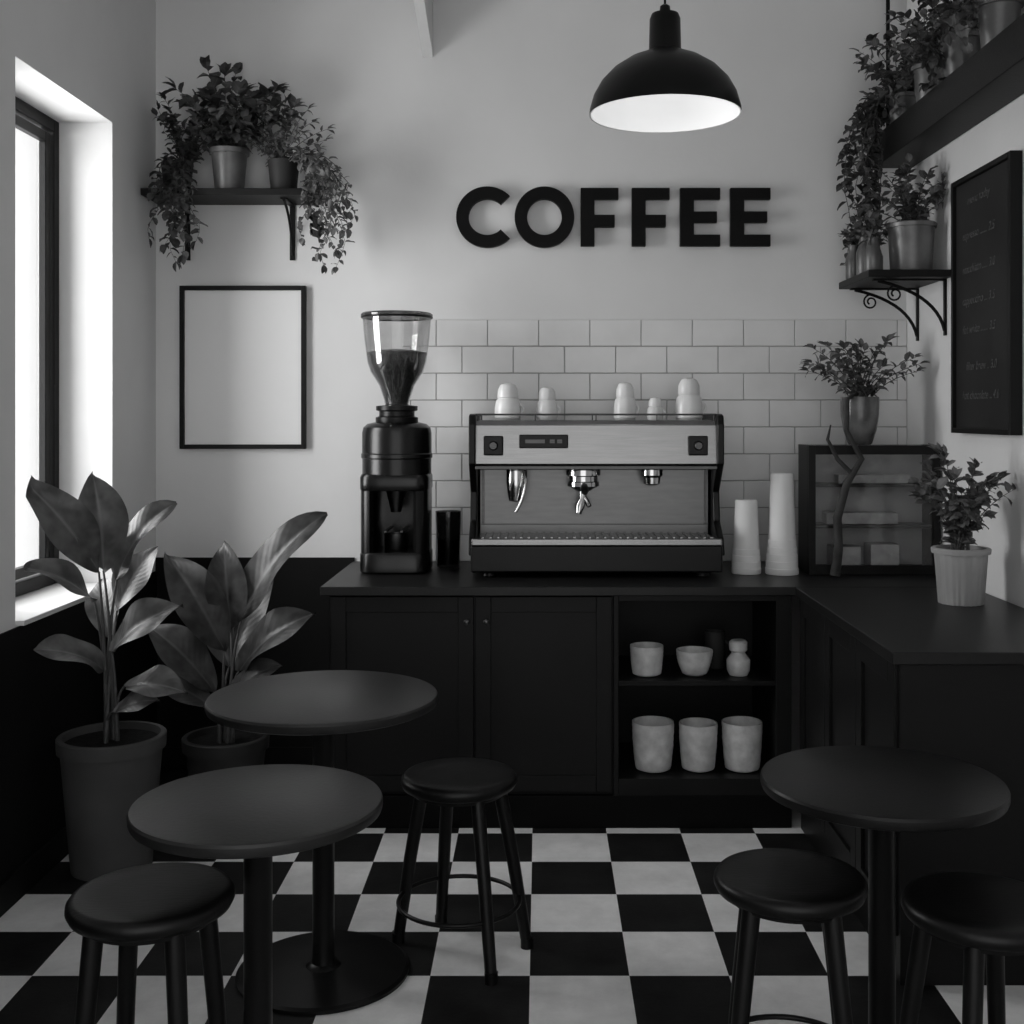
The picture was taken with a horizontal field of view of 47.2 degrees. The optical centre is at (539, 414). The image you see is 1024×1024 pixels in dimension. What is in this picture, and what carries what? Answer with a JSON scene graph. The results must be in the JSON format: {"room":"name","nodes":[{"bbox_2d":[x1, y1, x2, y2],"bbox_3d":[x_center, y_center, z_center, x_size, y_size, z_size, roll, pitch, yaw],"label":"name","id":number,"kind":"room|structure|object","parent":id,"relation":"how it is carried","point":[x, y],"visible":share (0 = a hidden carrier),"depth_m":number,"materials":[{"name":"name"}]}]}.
{"room":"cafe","nodes":[
{"label":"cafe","id":0,"kind":"room"},
{"bbox_2d":[0,0,155,633],"bbox_3d":[-1.890,-0.150,2.050,0.300,3.500,6.500,0,0,0],"label":"wall","id":1,"kind":"structure","parent":0,"point":[89,66],"depth_m":4.76,"materials":[{"name":"paint"}]},
{"bbox_2d":[15,114,49,579],"bbox_3d":[-1.980,-0.255,4.319,0.030,1.750,0.758,0,0,0],"label":"window","id":2,"kind":"structure","parent":1,"relation":"in","point":[21,124],"depth_m":4.65,"materials":[{"name":"black plastic"}]},
{"bbox_2d":[0,827,67,916],"bbox_3d":[-1.724,1.550,2.038,0.015,0.100,6.475,0,0,0],"label":"baseboard","id":3,"kind":"structure","parent":1,"relation":"attached to","point":[25,877],"depth_m":3.96,"materials":[{"name":"paint"}]},
{"bbox_2d":[15,96,58,596],"bbox_3d":[-1.982,-0.255,4.320,0.055,1.870,0.880,0,0,0],"label":"frame","id":4,"kind":"object","parent":1,"relation":"attached to","point":[33,582],"visible":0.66,"depth_m":4.71,"materials":[{"name":"black metal"}]},
{"bbox_2d":[15,583,96,625],"bbox_3d":[-1.870,0.691,4.320,0.320,0.018,0.878,0,0,0],"label":"window sill","id":5,"kind":"structure","parent":1,"relation":"attached to","point":[30,607],"depth_m":4.28,"materials":[{"name":"white paint"}]},
{"bbox_2d":[0,571,156,882],"bbox_3d":[-1.736,1.153,2.046,0.008,0.895,6.491,0,0,0],"label":"wainscoting","id":6,"kind":"structure","parent":1,"relation":"attached to","point":[42,698],"depth_m":4.07,"materials":[{"name":"paint"}]},
{"bbox_2d":[0,770,1023,1023],"bbox_3d":[-0.090,1.650,2.150,3.900,0.100,6.700,0,0,0],"label":"floor","id":7,"kind":"structure","parent":0,"point":[628,925],"depth_m":3.54,"materials":[{"name":"white tile"}]},
{"bbox_2d":[24,471,187,881],"bbox_3d":[-1.468,0.897,4.100,0.484,1.403,0.456,0,0,0],"label":"rubber plant","id":8,"kind":"object","parent":7,"relation":"on","point":[106,766],"visible":0.98,"depth_m":4.05,"materials":[{"name":"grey plant"}]},
{"bbox_2d":[64,862,234,1023],"bbox_3d":[-0.820,1.302,2.470,0.342,0.597,0.342,0,0,0],"label":"bar stool","id":9,"kind":"object","parent":7,"relation":"on","point":[129,908],"visible":1,"depth_m":2.41,"materials":[{"name":"black wood"}]},
{"bbox_2d":[148,511,327,775],"bbox_3d":[-1.184,0.988,4.639,0.696,1.222,0.429,0,0,0],"label":"rubber plant","id":10,"kind":"object","parent":7,"relation":"on","point":[225,605],"visible":0.76,"depth_m":4.54,"materials":[{"name":"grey plant"}]},
{"bbox_2d":[127,764,382,1023],"bbox_3d":[-0.617,1.220,2.560,0.542,0.757,0.542,0,0,0],"label":"bistro table","id":11,"kind":"object","parent":7,"relation":"on","point":[254,814],"visible":1,"depth_m":2.53,"materials":[{"name":"laminate"}]},
{"bbox_2d":[205,670,437,1015],"bbox_3d":[-0.622,1.200,3.360,0.656,0.797,0.656,0,0,0],"label":"bistro table","id":12,"kind":"object","parent":7,"relation":"on","point":[324,970],"visible":0.96,"depth_m":3.32,"materials":[{"name":"laminate"}]},
{"bbox_2d":[392,757,532,985],"bbox_3d":[-0.257,1.331,3.483,0.410,0.538,0.372,0,0,24],"label":"bar stool","id":13,"kind":"object","parent":7,"relation":"on","point":[446,783],"visible":1,"depth_m":3.48,"materials":[{"name":"black wood"}]},
{"bbox_2d":[320,561,936,827],"bbox_3d":[0.406,1.130,4.887,2.502,0.940,0.794,0,0,0],"label":"cabinet","id":14,"kind":"object","parent":7,"relation":"on","point":[531,674],"depth_m":4.54,"materials":[{"name":"wood"}]},
{"bbox_2d":[360,310,432,573],"bbox_3d":[-0.609,0.112,4.980,0.306,1.094,0.306,0,0,0],"label":"coffee grinder","id":15,"kind":"object","parent":14,"relation":"on","point":[396,478],"visible":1,"depth_m":4.87,"materials":[{"name":"black plastic"}]},
{"bbox_2d":[384,532,407,550],"bbox_3d":[-0.609,0.535,4.950,0.100,0.070,0.100,0,0,0],"label":"cup","id":16,"kind":"object","parent":15,"relation":"on","point":[393,541],"depth_m":4.91,"materials":[{"name":"metal"}]},
{"bbox_2d":[435,510,460,567],"bbox_3d":[-0.400,0.539,5.100,0.112,0.240,0.112,0,0,0],"label":"tumbler","id":17,"kind":"object","parent":14,"relation":"on","point":[448,522],"visible":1,"depth_m":5.05,"materials":[{"name":"black glass"}]},
{"bbox_2d":[468,414,724,576],"bbox_3d":[0.230,0.327,4.939,1.039,0.665,0.483,0,0,0],"label":"espresso machine","id":18,"kind":"object","parent":14,"relation":"on","point":[548,496],"visible":1,"depth_m":4.79,"materials":[{"name":"silver metal"}]},
{"bbox_2d":[495,383,524,419],"bbox_3d":[-0.136,-0.057,4.950,0.112,0.155,0.112,0,0,-39],"label":"cups","id":19,"kind":"object","parent":18,"relation":"on","point":[507,402],"visible":0.98,"depth_m":4.91,"materials":[{"name":"white ceramic"}]},
{"bbox_2d":[536,387,560,419],"bbox_3d":[0.030,-0.049,4.970,0.092,0.140,0.092,0,0,-37],"label":"cups","id":20,"kind":"object","parent":18,"relation":"on","point":[546,404],"visible":0.99,"depth_m":4.94,"materials":[{"name":"white ceramic"}]},
{"bbox_2d":[471,533,721,545],"bbox_3d":[0.230,0.515,4.853,1.015,0.030,0.255,0,0,0],"label":"drip tray","id":21,"kind":"object","parent":18,"relation":"on","point":[477,539],"depth_m":4.73,"materials":[{"name":"metal"}]},
{"bbox_2d":[614,382,639,419],"bbox_3d":[0.360,-0.059,4.950,0.096,0.160,0.096,0,0,-38],"label":"cups","id":22,"kind":"object","parent":18,"relation":"on","point":[625,403],"visible":0.99,"depth_m":4.92,"materials":[{"name":"white ceramic"}]},
{"bbox_2d":[647,397,665,419],"bbox_3d":[0.485,-0.026,4.930,0.070,0.095,0.070,0,0,-31],"label":"cups","id":23,"kind":"object","parent":18,"relation":"on","point":[655,404],"visible":0.94,"depth_m":4.91,"materials":[{"name":"white ceramic"}]},
{"bbox_2d":[675,378,706,419],"bbox_3d":[0.630,-0.068,4.950,0.115,0.178,0.115,0,0,-39],"label":"cups","id":24,"kind":"object","parent":18,"relation":"on","point":[688,401],"visible":0.98,"depth_m":4.91,"materials":[{"name":"white ceramic"}]},
{"bbox_2d":[320,561,936,595],"bbox_3d":[0.406,0.677,4.887,2.502,0.035,0.794,0,0,0],"label":"countertop","id":25,"kind":"structure","parent":14,"relation":"on","point":[438,581],"depth_m":4.58,"materials":[{"name":"stone"}]},
{"bbox_2d":[630,642,663,676],"bbox_3d":[0.425,0.975,4.660,0.134,0.118,0.134,0,0,0],"label":"ceramic cup","id":26,"kind":"object","parent":14,"relation":"on","point":[646,659],"visible":1,"depth_m":4.61,"materials":[{"name":"white ceramic"}]},
{"bbox_2d":[632,716,673,772],"bbox_3d":[0.450,1.314,4.660,0.168,0.190,0.168,0,0,0],"label":"ceramic pot","id":27,"kind":"object","parent":14,"relation":"on","point":[652,736],"visible":1,"depth_m":4.60,"materials":[{"name":"white ceramic"}]},
{"bbox_2d":[676,646,712,676],"bbox_3d":[0.615,0.984,4.660,0.145,0.100,0.145,0,0,0],"label":"ceramic bowl","id":28,"kind":"object","parent":14,"relation":"on","point":[694,661],"visible":1,"depth_m":4.61,"materials":[{"name":"white ceramic"}]},
{"bbox_2d":[679,717,717,772],"bbox_3d":[0.630,1.317,4.660,0.154,0.185,0.154,0,0,0],"label":"ceramic pot","id":29,"kind":"object","parent":14,"relation":"on","point":[697,735],"visible":1,"depth_m":4.60,"materials":[{"name":"white ceramic"}]},
{"bbox_2d":[704,629,730,668],"bbox_3d":[0.728,0.959,4.790,0.109,0.150,0.084,0,0,0],"label":"coffee mug","id":30,"kind":"object","parent":14,"relation":"on","point":[714,639],"visible":0.8,"depth_m":4.75,"materials":[{"name":"ceramic"}]},
{"bbox_2d":[726,639,749,676],"bbox_3d":[0.790,0.965,4.660,0.094,0.138,0.094,0,0,0],"label":"ceramic jar","id":31,"kind":"object","parent":14,"relation":"on","point":[738,662],"visible":1,"depth_m":4.63,"materials":[{"name":"white ceramic"}]},
{"bbox_2d":[722,716,762,772],"bbox_3d":[0.805,1.314,4.660,0.162,0.190,0.162,0,0,0],"label":"ceramic pot","id":32,"kind":"object","parent":14,"relation":"on","point":[741,735],"visible":1,"depth_m":4.60,"materials":[{"name":"white ceramic"}]},
{"bbox_2d":[731,499,760,574],"bbox_3d":[0.860,0.506,4.880,0.124,0.305,0.124,0,0,0],"label":"paper cups","id":33,"kind":"object","parent":14,"relation":"on","point":[745,550],"visible":1,"depth_m":4.83,"materials":[{"name":"white paper"}]},
{"bbox_2d":[765,473,798,575],"bbox_3d":[1.005,0.450,4.860,0.138,0.418,0.138,0,0,0],"label":"paper cups","id":34,"kind":"object","parent":14,"relation":"on","point":[781,555],"visible":1,"depth_m":4.81,"materials":[{"name":"white paper"}]},
{"bbox_2d":[799,332,929,576],"bbox_3d":[1.364,0.156,4.951,0.541,1.006,0.384,0,0,0],"label":"plant","id":35,"kind":"object","parent":14,"relation":"on","point":[859,412],"visible":1,"depth_m":4.88,"materials":[{"name":"plant"}]},
{"bbox_2d":[798,444,939,574],"bbox_3d":[1.379,0.392,4.920,0.542,0.534,0.200,0,0,0],"label":"display case","id":36,"kind":"object","parent":14,"relation":"on","point":[885,532],"visible":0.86,"depth_m":4.96,"materials":[{"name":"black metal"}]},
{"bbox_2d":[714,848,868,1023],"bbox_3d":[0.562,1.315,2.630,0.354,0.570,0.354,0,0,0],"label":"bar stool","id":37,"kind":"object","parent":7,"relation":"on","point":[781,885],"visible":1,"depth_m":2.54,"materials":[{"name":"black wood"}]},
{"bbox_2d":[760,745,1010,1023],"bbox_3d":[0.801,1.224,2.740,0.560,0.749,0.560,0,0,0],"label":"bistro table","id":38,"kind":"object","parent":7,"relation":"on","point":[884,791],"visible":1,"depth_m":2.71,"materials":[{"name":"black laminate"}]},
{"bbox_2d":[796,587,1023,984],"bbox_3d":[1.319,1.130,3.890,0.677,0.940,1.280,0,0,0],"label":"counter","id":39,"kind":"object","parent":7,"relation":"on","point":[894,667],"depth_m":3.31,"materials":[{"name":"wood"}]},
{"bbox_2d":[796,587,1023,664],"bbox_3d":[1.319,0.677,3.869,0.677,0.035,1.238,0,0,0],"label":"countertop","id":40,"kind":"structure","parent":39,"relation":"on","point":[903,625],"depth_m":3.70,"materials":[{"name":"wood"}]},
{"bbox_2d":[907,442,1015,606],"bbox_3d":[1.478,0.377,4.104,0.345,0.564,0.332,0,0,0],"label":"potted plant","id":41,"kind":"object","parent":39,"relation":"on","point":[960,566],"visible":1,"depth_m":4.05,"materials":[{"name":"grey plant"}]},
{"bbox_2d":[899,872,1023,1023],"bbox_3d":[0.942,1.314,2.480,0.354,0.572,0.354,0,0,-9],"label":"bar stool","id":42,"kind":"object","parent":7,"relation":"on","point":[979,914],"visible":1,"depth_m":2.47,"materials":[{"name":"black wood"}]},
{"bbox_2d":[156,0,905,750],"bbox_3d":[-0.090,-0.150,5.400,3.900,3.500,0.200,0,0,0],"label":"wall","id":43,"kind":"structure","parent":0,"point":[503,98],"depth_m":5.30,"materials":[{"name":"paint"}]},
{"bbox_2d":[141,188,320,259],"bbox_3d":[-1.355,-0.840,5.175,0.740,0.280,0.250,0,0,0],"label":"wall shelf","id":44,"kind":"object","parent":43,"relation":"attached to","point":[291,197],"visible":0.64,"depth_m":5.13,"materials":[{"name":"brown wood"}]},
{"bbox_2d":[147,92,231,271],"bbox_3d":[-1.496,-1.010,5.121,0.349,0.790,0.335,0,0,0],"label":"trailing plant","id":45,"kind":"object","parent":44,"relation":"on","point":[177,173],"visible":0.95,"depth_m":5.04,"materials":[{"name":"plant"}]},
{"bbox_2d":[161,55,307,187],"bbox_3d":[-1.354,-1.275,5.096,0.666,0.588,0.389,0,0,0],"label":"shelf plant","id":46,"kind":"object","parent":44,"relation":"on","point":[229,162],"visible":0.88,"depth_m":5.11,"materials":[{"name":"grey plant"}]},
{"bbox_2d":[223,95,357,274],"bbox_3d":[-1.060,-0.997,5.123,0.588,0.800,0.374,0,0,25],"label":"trailing plant","id":47,"kind":"object","parent":44,"relation":"on","point":[284,170],"visible":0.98,"depth_m":5.08,"materials":[{"name":"plant"}]},
{"bbox_2d":[268,157,298,187],"bbox_3d":[-1.130,-1.051,5.160,0.140,0.140,0.140,0,0,0],"label":"pot","id":48,"kind":"object","parent":47,"relation":"on","point":[283,172],"depth_m":5.10,"materials":[{"name":"ceramic"}]},
{"bbox_2d":[161,747,311,769],"bbox_3d":[-1.278,1.550,5.284,0.875,0.100,0.015,0,0,0],"label":"baseboard","id":49,"kind":"structure","parent":43,"relation":"attached to","point":[173,758],"depth_m":5.28,"materials":[{"name":"paint"}]},
{"bbox_2d":[179,286,306,448],"bbox_3d":[-1.341,-0.215,5.285,0.568,0.736,0.029,0,0,0],"label":"picture frame","id":50,"kind":"object","parent":43,"relation":"attached to","point":[243,349],"visible":1,"depth_m":5.29,"materials":[{"name":"black metal"}]},
{"bbox_2d":[155,557,354,746],"bbox_3d":[-1.290,1.123,5.296,0.900,0.955,0.008,0,0,0],"label":"wainscoting","id":51,"kind":"structure","parent":43,"relation":"attached to","point":[298,582],"depth_m":5.29,"materials":[{"name":"paint"}]},
{"bbox_2d":[413,0,432,56],"bbox_3d":[-0.507,-1.759,4.824,0.045,0.278,0.949,0,0,0],"label":"beam","id":52,"kind":"structure","parent":43,"relation":"attached to","point":[423,8],"depth_m":5.12,"materials":[{"name":"paint"}]},
{"bbox_2d":[456,186,509,247],"bbox_3d":[-0.256,-0.889,5.277,0.238,0.274,0.045,0,0,0],"label":"letter","id":53,"kind":"object","parent":43,"relation":"attached to","point":[479,194],"depth_m":5.25,"materials":[{"name":"black metal"}]},
{"bbox_2d":[515,186,573,247],"bbox_3d":[0.020,-0.889,5.277,0.261,0.274,0.045,0,0,0],"label":"letter","id":54,"kind":"object","parent":43,"relation":"attached to","point":[534,195],"depth_m":5.25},
{"bbox_2d":[581,188,618,246],"bbox_3d":[0.269,-0.887,5.277,0.166,0.261,0.045,0,0,0],"label":"letter","id":55,"kind":"object","parent":43,"relation":"attached to","point":[590,221],"depth_m":5.25,"materials":[{"name":"black metal"}]},
{"bbox_2d":[631,188,669,246],"bbox_3d":[0.496,-0.887,5.277,0.171,0.261,0.045,0,0,0],"label":"letter","id":56,"kind":"object","parent":43,"relation":"attached to","point":[641,221],"depth_m":5.25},
{"bbox_2d":[403,320,906,560],"bbox_3d":[0.519,0.115,5.293,2.278,1.089,0.013,0,0,0],"label":"tile backsplash","id":57,"kind":"structure","parent":43,"relation":"attached to","point":[747,372],"depth_m":5.29,"materials":[{"name":"tile"}]},
{"bbox_2d":[680,188,719,246],"bbox_3d":[0.719,-0.887,5.277,0.175,0.261,0.045,0,0,0],"label":"letter","id":58,"kind":"object","parent":43,"relation":"attached to","point":[688,216],"depth_m":5.25,"materials":[{"name":"black metal"}]},
{"bbox_2d":[730,188,770,246],"bbox_3d":[0.945,-0.887,5.277,0.180,0.261,0.045,0,0,0],"label":"letter","id":59,"kind":"object","parent":43,"relation":"attached to","point":[738,216],"depth_m":5.25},
{"bbox_2d":[883,0,890,126],"bbox_3d":[1.570,-1.574,5.285,0.030,0.648,0.029,0,0,0],"label":"conduit","id":60,"kind":"object","parent":43,"relation":"attached to","point":[886,37],"visible":0.29,"depth_m":5.27,"materials":[{"name":"black metal"}]},
{"bbox_2d":[906,0,1023,607],"bbox_3d":[1.760,-0.150,2.050,0.200,3.500,6.500,0,0,0],"label":"wall","id":61,"kind":"structure","parent":0,"point":[929,390],"depth_m":4.55,"materials":[{"name":"paint"}]},
{"bbox_2d":[839,269,950,340],"bbox_3d":[1.490,-0.455,4.935,0.340,0.260,0.470,0,0,0],"label":"wall shelf","id":62,"kind":"object","parent":61,"relation":"attached to","point":[907,280],"visible":0.98,"depth_m":4.78,"materials":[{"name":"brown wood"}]},
{"bbox_2d":[838,223,858,278],"bbox_3d":[1.371,-0.708,5.082,0.166,0.243,0.128,0,0,0],"label":"potted plant","id":63,"kind":"object","parent":62,"relation":"on","point":[850,264],"visible":0.55,"depth_m":5.06,"materials":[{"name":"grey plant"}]},
{"bbox_2d":[845,245,858,278],"bbox_3d":[1.362,-0.661,5.080,0.069,0.150,0.069,0,0,0],"label":"jar","id":64,"kind":"object","parent":63,"relation":"on","point":[850,264],"depth_m":5.06,"materials":[{"name":"metal"}]},
{"bbox_2d":[842,213,883,274],"bbox_3d":[1.374,-0.722,4.969,0.161,0.271,0.119,0,0,-21],"label":"potted plant","id":65,"kind":"object","parent":62,"relation":"on","point":[861,248],"visible":0.48,"depth_m":4.93,"materials":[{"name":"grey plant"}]},
{"bbox_2d":[856,235,868,274],"bbox_3d":[1.375,-0.671,4.950,0.073,0.170,0.073,0,0,0],"label":"jar","id":66,"kind":"object","parent":65,"relation":"on","point":[861,248],"depth_m":4.93,"materials":[{"name":"metal"}]},
{"bbox_2d":[849,211,886,270],"bbox_3d":[1.348,-0.714,4.811,0.152,0.256,0.104,0,0,0],"label":"potted plant","id":67,"kind":"object","parent":62,"relation":"on","point":[872,253],"visible":0.95,"depth_m":4.79,"materials":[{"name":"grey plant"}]},
{"bbox_2d":[864,237,880,270],"bbox_3d":[1.365,-0.656,4.800,0.069,0.140,0.069,0,0,0],"label":"jar","id":68,"kind":"object","parent":67,"relation":"on","point":[872,253],"depth_m":4.78,"materials":[{"name":"metal"}]},
{"bbox_2d":[856,221,889,268],"bbox_3d":[1.459,-0.716,5.103,0.150,0.260,0.133,0,0,40],"label":"potted plant","id":69,"kind":"object","parent":62,"relation":"on","point":[885,232],"visible":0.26,"depth_m":5.07,"materials":[{"name":"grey plant"}]},
{"bbox_2d":[879,244,882,268],"bbox_3d":[1.455,-0.671,5.090,0.073,0.170,0.073,0,0,0],"label":"jar","id":70,"kind":"object","parent":69,"relation":"on","point":[879,244],"depth_m":5.07,"materials":[{"name":"metal"}]},
{"bbox_2d":[852,153,946,268],"bbox_3d":[1.467,-0.834,4.826,0.363,0.496,0.286,0,0,0],"label":"potted plant","id":71,"kind":"object","parent":62,"relation":"on","point":[910,239],"visible":0.97,"depth_m":4.78,"materials":[{"name":"metal"}]},
{"bbox_2d":[885,220,936,268],"bbox_3d":[1.535,-0.689,4.840,0.206,0.205,0.206,0,0,0],"label":"pot","id":72,"kind":"object","parent":71,"relation":"on","point":[910,242],"depth_m":4.76,"materials":[{"name":"metal"}]},
{"bbox_2d":[876,13,1023,167],"bbox_3d":[1.574,-1.170,4.210,0.168,0.140,2.020,0,0,0],"label":"wall shelf","id":73,"kind":"object","parent":61,"relation":"attached to","point":[992,78],"visible":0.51,"depth_m":4.24,"materials":[{"name":"black wood"}]},
{"bbox_2d":[836,17,925,265],"bbox_3d":[1.471,-1.169,5.063,0.362,1.039,0.445,0,0,0],"label":"vine","id":74,"kind":"object","parent":73,"relation":"on","point":[874,115],"visible":0.59,"depth_m":5.05,"materials":[{"name":"plant"}]},
{"bbox_2d":[886,91,915,124],"bbox_3d":[1.570,-1.311,5.060,0.156,0.140,0.156,0,0,0],"label":"pot","id":75,"kind":"object","parent":73,"relation":"on","point":[909,99],"depth_m":5.00,"materials":[{"name":"metal"}]},
{"bbox_2d":[863,0,963,116],"bbox_3d":[1.490,-1.460,4.744,0.326,0.493,0.473,0,0,0],"label":"vine","id":76,"kind":"object","parent":73,"relation":"on","point":[916,74],"visible":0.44,"depth_m":4.71,"materials":[{"name":"plant"}]},
{"bbox_2d":[910,62,943,101],"bbox_3d":[1.570,-1.321,4.700,0.160,0.160,0.160,0,0,0],"label":"pot","id":77,"kind":"object","parent":73,"relation":"on","point":[918,75],"depth_m":4.67,"materials":[{"name":"metal"}]},
{"bbox_2d":[891,0,980,92],"bbox_3d":[1.487,-1.465,4.403,0.336,0.482,0.522,0,0,0],"label":"vine","id":78,"kind":"object","parent":73,"relation":"on","point":[953,57],"visible":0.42,"depth_m":4.34,"materials":[{"name":"plant"}]},
{"bbox_2d":[938,30,980,76],"bbox_3d":[1.570,-1.326,4.360,0.164,0.170,0.164,0,0,0],"label":"pot","id":79,"kind":"object","parent":73,"relation":"on","point":[953,57],"depth_m":4.31,"materials":[{"name":"metal"}]},
{"bbox_2d":[934,0,1023,53],"bbox_3d":[1.475,-1.472,4.050,0.356,0.462,0.505,0,0,0],"label":"vine","id":80,"kind":"object","parent":73,"relation":"on","point":[992,17],"visible":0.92,"depth_m":3.97,"materials":[{"name":"plant"}]},
{"bbox_2d":[974,0,1023,47],"bbox_3d":[1.570,-1.326,4.000,0.164,0.170,0.164,0,0,0],"label":"pot","id":81,"kind":"object","parent":73,"relation":"on","point":[992,17],"depth_m":3.95,"materials":[{"name":"metal"}]},
{"bbox_2d":[951,150,1021,434],"bbox_3d":[1.637,-0.420,4.310,0.043,0.980,0.580,0,0,0],"label":"menu board","id":82,"kind":"object","parent":61,"relation":"attached to","point":[986,203],"visible":1,"depth_m":4.26,"materials":[{"name":"black metal"}]},
{"bbox_3d":[-0.090,-1.950,2.150,3.900,0.100,6.700,0,0,0],"label":"ceiling","id":83,"kind":"structure","parent":0,"visible":0},
{"bbox_2d":[589,0,741,132],"bbox_3d":[0.406,-1.437,3.800,0.492,0.924,0.492,0,0,0],"label":"pendant lamp","id":84,"kind":"object","parent":83,"relation":"hanging from","point":[666,87],"visible":1,"depth_m":3.75,"materials":[{"name":"black plastic"}]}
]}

